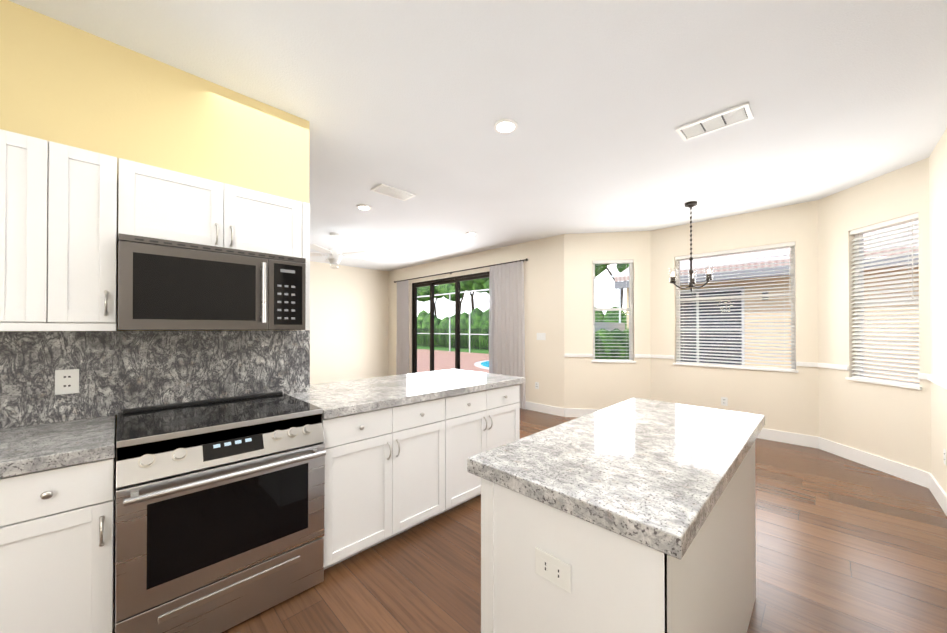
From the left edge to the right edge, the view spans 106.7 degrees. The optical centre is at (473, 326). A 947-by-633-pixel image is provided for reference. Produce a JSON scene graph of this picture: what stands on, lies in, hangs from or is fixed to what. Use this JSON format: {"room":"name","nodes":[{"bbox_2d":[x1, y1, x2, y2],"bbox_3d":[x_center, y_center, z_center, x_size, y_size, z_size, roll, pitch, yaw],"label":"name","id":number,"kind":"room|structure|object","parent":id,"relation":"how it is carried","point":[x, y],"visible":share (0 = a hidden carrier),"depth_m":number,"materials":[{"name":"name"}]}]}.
{"room":"kitchen","nodes":[
{"label":"kitchen","id":0,"kind":"room"},
{"bbox_2d":[0,0,946,564],"bbox_3d":[-0.507,-0.030,3.316,10.580,2.800,7.538,0,0,45],"label":"wall","id":1,"kind":"structure","parent":0,"point":[64,84],"depth_m":3.73,"materials":[{"name":"beige paint"}]},
{"bbox_2d":[0,129,117,330],"bbox_3d":[-1.806,-0.365,1.538,0.368,0.770,0.353,0,0,45],"label":"upper cabinet","id":2,"kind":"object","parent":1,"relation":"attached to","point":[58,232],"visible":1,"depth_m":1.44,"materials":[{"name":"white wood"}]},
{"bbox_2d":[0,330,309,428],"bbox_3d":[-2.031,0.234,1.559,0.020,0.423,2.520,0,0,45],"label":"backsplash","id":3,"kind":"structure","parent":1,"relation":"attached to","point":[119,371],"depth_m":1.83,"materials":[{"name":"stone"}]},
{"bbox_2d":[55,369,78,394],"bbox_3d":[-1.911,0.261,1.658,0.006,0.115,0.075,0,0,45],"label":"outlet","id":4,"kind":"object","parent":3,"relation":"attached to","point":[67,381],"visible":1,"depth_m":1.66,"materials":[{"name":"white plastic"}]},
{"bbox_2d":[118,158,301,257],"bbox_3d":[-1.405,-0.575,1.940,0.368,0.346,0.775,0,0,45],"label":"upper cabinet","id":5,"kind":"object","parent":1,"relation":"attached to","point":[159,203],"visible":0.83,"depth_m":1.78,"materials":[{"name":"white wood"}]},
{"bbox_2d":[118,233,305,329],"bbox_3d":[-1.376,-0.189,1.909,0.451,0.418,0.771,0,0,45],"label":"microwave","id":6,"kind":"object","parent":5,"relation":"attached to","point":[163,284],"visible":1,"depth_m":1.72,"materials":[{"name":"silver metal"}]},
{"bbox_2d":[302,202,309,329],"bbox_3d":[-1.127,-0.361,2.244,0.333,0.770,0.044,0,0,45],"label":"cabinet end panel","id":7,"kind":"object","parent":5,"relation":"attached to","point":[306,231],"visible":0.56,"depth_m":2.13,"materials":[{"name":"white wood"}]},
{"bbox_2d":[412,271,489,372],"bbox_3d":[-0.484,0.191,7.375,2.594,2.407,0.118,0,0,45],"label":"sliding door","id":8,"kind":"structure","parent":1,"relation":"in","point":[456,280],"depth_m":7.77,"materials":[{"name":"brown metal"}]},
{"bbox_2d":[394,258,527,408],"bbox_3d":[-0.511,0.126,7.214,3.996,2.484,0.119,0,0,45],"label":"curtains","id":9,"kind":"object","parent":1,"relation":"hanging from","point":[506,324],"visible":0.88,"depth_m":6.15,"materials":[{"name":"grey fabric"}]},
{"bbox_2d":[537,333,545,339],"bbox_3d":[1.091,0.164,5.697,0.170,0.116,0.008,0,0,45],"label":"light switch","id":10,"kind":"object","parent":1,"relation":"attached to","point":[541,336],"visible":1,"depth_m":5.69,"materials":[{"name":"white plastic"}]},
{"bbox_2d":[591,260,635,362],"bbox_3d":[2.109,-0.228,5.348,0.639,1.546,0.127,0,0,8],"label":"bay window","id":11,"kind":"structure","parent":1,"relation":"in","point":[630,313],"depth_m":5.33,"materials":[{"name":"white"}]},
{"bbox_2d":[721,397,727,405],"bbox_3d":[3.264,0.978,4.587,0.070,0.110,0.006,0,0,45],"label":"outlet","id":12,"kind":"object","parent":1,"relation":"attached to","point":[724,401],"visible":1,"depth_m":4.58,"materials":[{"name":"white plastic"}]},
{"bbox_2d":[673,241,797,372],"bbox_3d":[3.336,-0.225,4.587,1.310,1.531,0.127,0,0,45],"label":"window blind","id":13,"kind":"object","parent":1,"relation":"in","point":[780,295],"depth_m":4.49,"materials":[{"name":"white plastic"}]},
{"bbox_2d":[526,401,946,515],"bbox_3d":[-1.172,1.309,3.930,8.480,0.130,7.200,0,0,45],"label":"baseboard","id":14,"kind":"structure","parent":1,"relation":"attached to","point":[911,474],"depth_m":3.66,"materials":[{"name":"white wood"}]},
{"bbox_2d":[564,354,946,388],"bbox_3d":[0.606,0.423,2.163,3.458,0.050,7.200,0,0,45],"label":"trim","id":15,"kind":"structure","parent":1,"relation":"attached to","point":[937,381],"depth_m":3.94,"materials":[{"name":"white wood"}]},
{"bbox_2d":[845,213,921,389],"bbox_3d":[3.911,-0.220,3.347,0.127,1.536,0.630,0,0,2],"label":"window blind","id":16,"kind":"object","parent":1,"relation":"in","point":[859,329],"depth_m":3.33,"materials":[{"name":"white plastic"}]},
{"bbox_2d":[943,449,946,465],"bbox_3d":[3.487,0.966,2.606,0.006,0.110,0.070,0,0,45],"label":"outlet","id":17,"kind":"object","parent":1,"relation":"attached to","point":[945,456],"visible":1,"depth_m":2.59,"materials":[{"name":"white plastic"}]},
{"bbox_2d":[8,0,946,270],"bbox_3d":[-0.528,-1.455,3.304,10.580,0.050,7.480,0,0,45],"label":"ceiling","id":18,"kind":"structure","parent":0,"point":[598,100],"depth_m":2.21,"materials":[{"name":"white paint"}]},
{"bbox_2d":[310,232,374,267],"bbox_3d":[-2.098,-1.145,5.417,1.292,0.544,1.244,0,0,45],"label":"ceiling fan","id":19,"kind":"object","parent":18,"relation":"hanging from","point":[334,255],"visible":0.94,"depth_m":5.31,"materials":[{"name":"white"}]},
{"bbox_2d":[356,205,370,209],"bbox_3d":[-1.307,-1.418,4.207,0.170,0.013,0.170,0,0,45],"label":"recessed light","id":20,"kind":"object","parent":18,"relation":"in","point":[363,207],"visible":0.94,"depth_m":4.18,"materials":[{"name":"white"}]},
{"bbox_2d":[371,184,415,200],"bbox_3d":[-0.847,-1.420,3.748,0.220,0.014,0.420,0,0,45],"label":"ceiling vent","id":21,"kind":"object","parent":18,"relation":"in","point":[390,191],"visible":1,"depth_m":3.73,"materials":[{"name":"white"}]},
{"bbox_2d":[466,232,476,235],"bbox_3d":[-0.036,-1.411,5.383,0.170,0.013,0.170,0,0,45],"label":"recessed light","id":22,"kind":"object","parent":18,"relation":"in","point":[470,233],"visible":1,"depth_m":5.35,"materials":[{"name":"white"}]},
{"bbox_2d":[494,119,517,133],"bbox_3d":[0.230,-1.427,2.520,0.170,0.013,0.170,0,0,45],"label":"recessed light","id":23,"kind":"object","parent":18,"relation":"in","point":[504,126],"visible":1,"depth_m":2.51,"materials":[{"name":"white"}]},
{"bbox_2d":[669,201,713,291],"bbox_3d":[2.548,-0.910,4.081,0.427,1.030,0.412,0,0,45],"label":"chandelier","id":24,"kind":"object","parent":18,"relation":"hanging from","point":[690,205],"visible":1,"depth_m":4.06,"materials":[{"name":"brown metal"}]},
{"bbox_2d":[675,102,752,140],"bbox_3d":[1.687,-1.427,2.480,0.420,0.014,0.220,0,0,45],"label":"ceiling vent","id":25,"kind":"object","parent":18,"relation":"in","point":[720,120],"visible":1,"depth_m":2.46,"materials":[{"name":"white metal"}]},
{"bbox_2d":[114,408,946,632],"bbox_3d":[-0.528,1.395,3.287,10.580,0.050,7.480,0,0,45],"label":"floor","id":26,"kind":"structure","parent":0,"point":[844,545],"depth_m":2.00,"materials":[{"name":"brown wood"}]},
{"bbox_2d":[0,436,115,632],"bbox_3d":[-1.703,0.928,1.423,0.664,0.862,0.357,0,0,45],"label":"base cabinet","id":27,"kind":"object","parent":26,"relation":"on","point":[57,550],"visible":0.96,"depth_m":1.25,"materials":[{"name":"white wood"}]},
{"bbox_2d":[115,391,325,632],"bbox_3d":[-1.267,0.891,1.794,0.718,0.940,0.775,0,0,45],"label":"range","id":28,"kind":"object","parent":26,"relation":"on","point":[220,510],"visible":1,"depth_m":1.56,"materials":[{"name":"silver metal"}]},
{"bbox_2d":[322,396,453,569],"bbox_3d":[-0.709,0.934,2.445,0.629,0.862,0.927,0,0,45],"label":"base cabinet","id":29,"kind":"object","parent":26,"relation":"on","point":[390,472],"depth_m":2.17,"materials":[{"name":"white wood"}]},
{"bbox_2d":[287,369,524,418],"bbox_3d":[-0.504,0.479,2.852,0.955,0.050,1.790,0,0,45],"label":"countertop","id":30,"kind":"structure","parent":29,"relation":"on","point":[340,398],"depth_m":2.56,"materials":[{"name":"stone"}]},
{"bbox_2d":[454,384,519,506],"bbox_3d":[-0.137,0.938,3.018,0.629,0.862,0.922,0,0,45],"label":"base cabinet","id":31,"kind":"object","parent":26,"relation":"on","point":[485,420],"depth_m":2.76,"materials":[{"name":"white wood"}]},
{"bbox_2d":[481,446,755,632],"bbox_3d":[0.722,0.929,1.477,0.568,0.862,1.403,0,0,45],"label":"kitchen island","id":32,"kind":"object","parent":26,"relation":"on","point":[618,586],"depth_m":1.03,"materials":[{"name":"white wood"}]},
{"bbox_2d":[535,547,570,593],"bbox_3d":[0.220,0.677,0.981,0.115,0.075,0.006,0,0,45],"label":"outlet","id":33,"kind":"object","parent":32,"relation":"attached to","point":[556,571],"visible":1,"depth_m":0.98,"materials":[{"name":"white plastic"}]},
{"bbox_2d":[467,398,764,561],"bbox_3d":[0.723,0.471,1.485,0.645,0.050,1.464,0,0,45],"label":"island countertop","id":34,"kind":"structure","parent":32,"relation":"on","point":[651,474],"depth_m":1.12,"materials":[{"name":"grey stone"}]},
{"bbox_3d":[-2.472,0.924,0.651,0.664,0.862,0.617,0,0,45],"label":"base cabinet","id":35,"kind":"object","parent":26,"relation":"on","visible":0},
{"bbox_2d":[0,415,115,477],"bbox_3d":[-2.138,0.468,0.998,0.652,0.050,1.577,0,0,45],"label":"countertop","id":36,"kind":"structure","parent":35,"relation":"on","point":[33,448],"depth_m":1.33,"materials":[{"name":"stone"}]},
{"label":"outside","id":37,"kind":"structure","parent":0,"visible":0},
{"bbox_2d":[417,349,488,372],"bbox_3d":[12.277,1.520,19.464,55.000,0.050,35.005,0,0,45],"label":"ground","id":38,"kind":"structure","parent":37,"point":[444,359],"depth_m":15.17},
{"bbox_2d":[417,328,488,350],"bbox_3d":[-1.971,0.829,24.508,27.700,1.369,0.040,0,0,45],"label":"fence","id":39,"kind":"object","parent":38,"relation":"on","point":[441,329],"depth_m":23.39,"materials":[{"name":"black"}]},
{"bbox_2d":[474,360,488,369],"bbox_3d":[2.885,1.443,12.874,6.300,0.026,5.100,0,0,45],"label":"pool","id":40,"kind":"object","parent":38,"relation":"on","point":[481,364],"depth_m":13.23,"materials":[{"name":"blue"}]},
{"bbox_2d":[417,275,620,352],"bbox_3d":[-2.625,-0.243,22.371,23.860,3.510,0.060,0,0,45],"label":"cage","id":41,"kind":"object","parent":38,"relation":"on","point":[602,277],"depth_m":19.95,"materials":[{"name":"white metal"}]},
{"bbox_2d":[417,264,628,353],"bbox_3d":[2.440,-1.670,35.784,38.050,8.654,25.800,0,0,45],"label":"garden","id":42,"kind":"object","parent":38,"relation":"on","point":[481,320],"depth_m":24.54,"materials":[{"name":"green plant"}]},
{"bbox_2d":[595,322,628,358],"bbox_3d":[3.159,0.722,7.876,0.950,1.650,3.300,0,0,45],"label":"hedge","id":43,"kind":"object","parent":38,"relation":"on","point":[607,328],"depth_m":7.26,"materials":[{"name":"green plant"}]},
{"bbox_2d":[614,221,919,382],"bbox_3d":[11.717,-1.248,5.673,16.300,5.324,6.535,0,0,45],"label":"house","id":44,"kind":"structure","parent":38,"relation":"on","point":[621,276],"depth_m":7.44,"materials":[{"name":"beige"}]}
]}

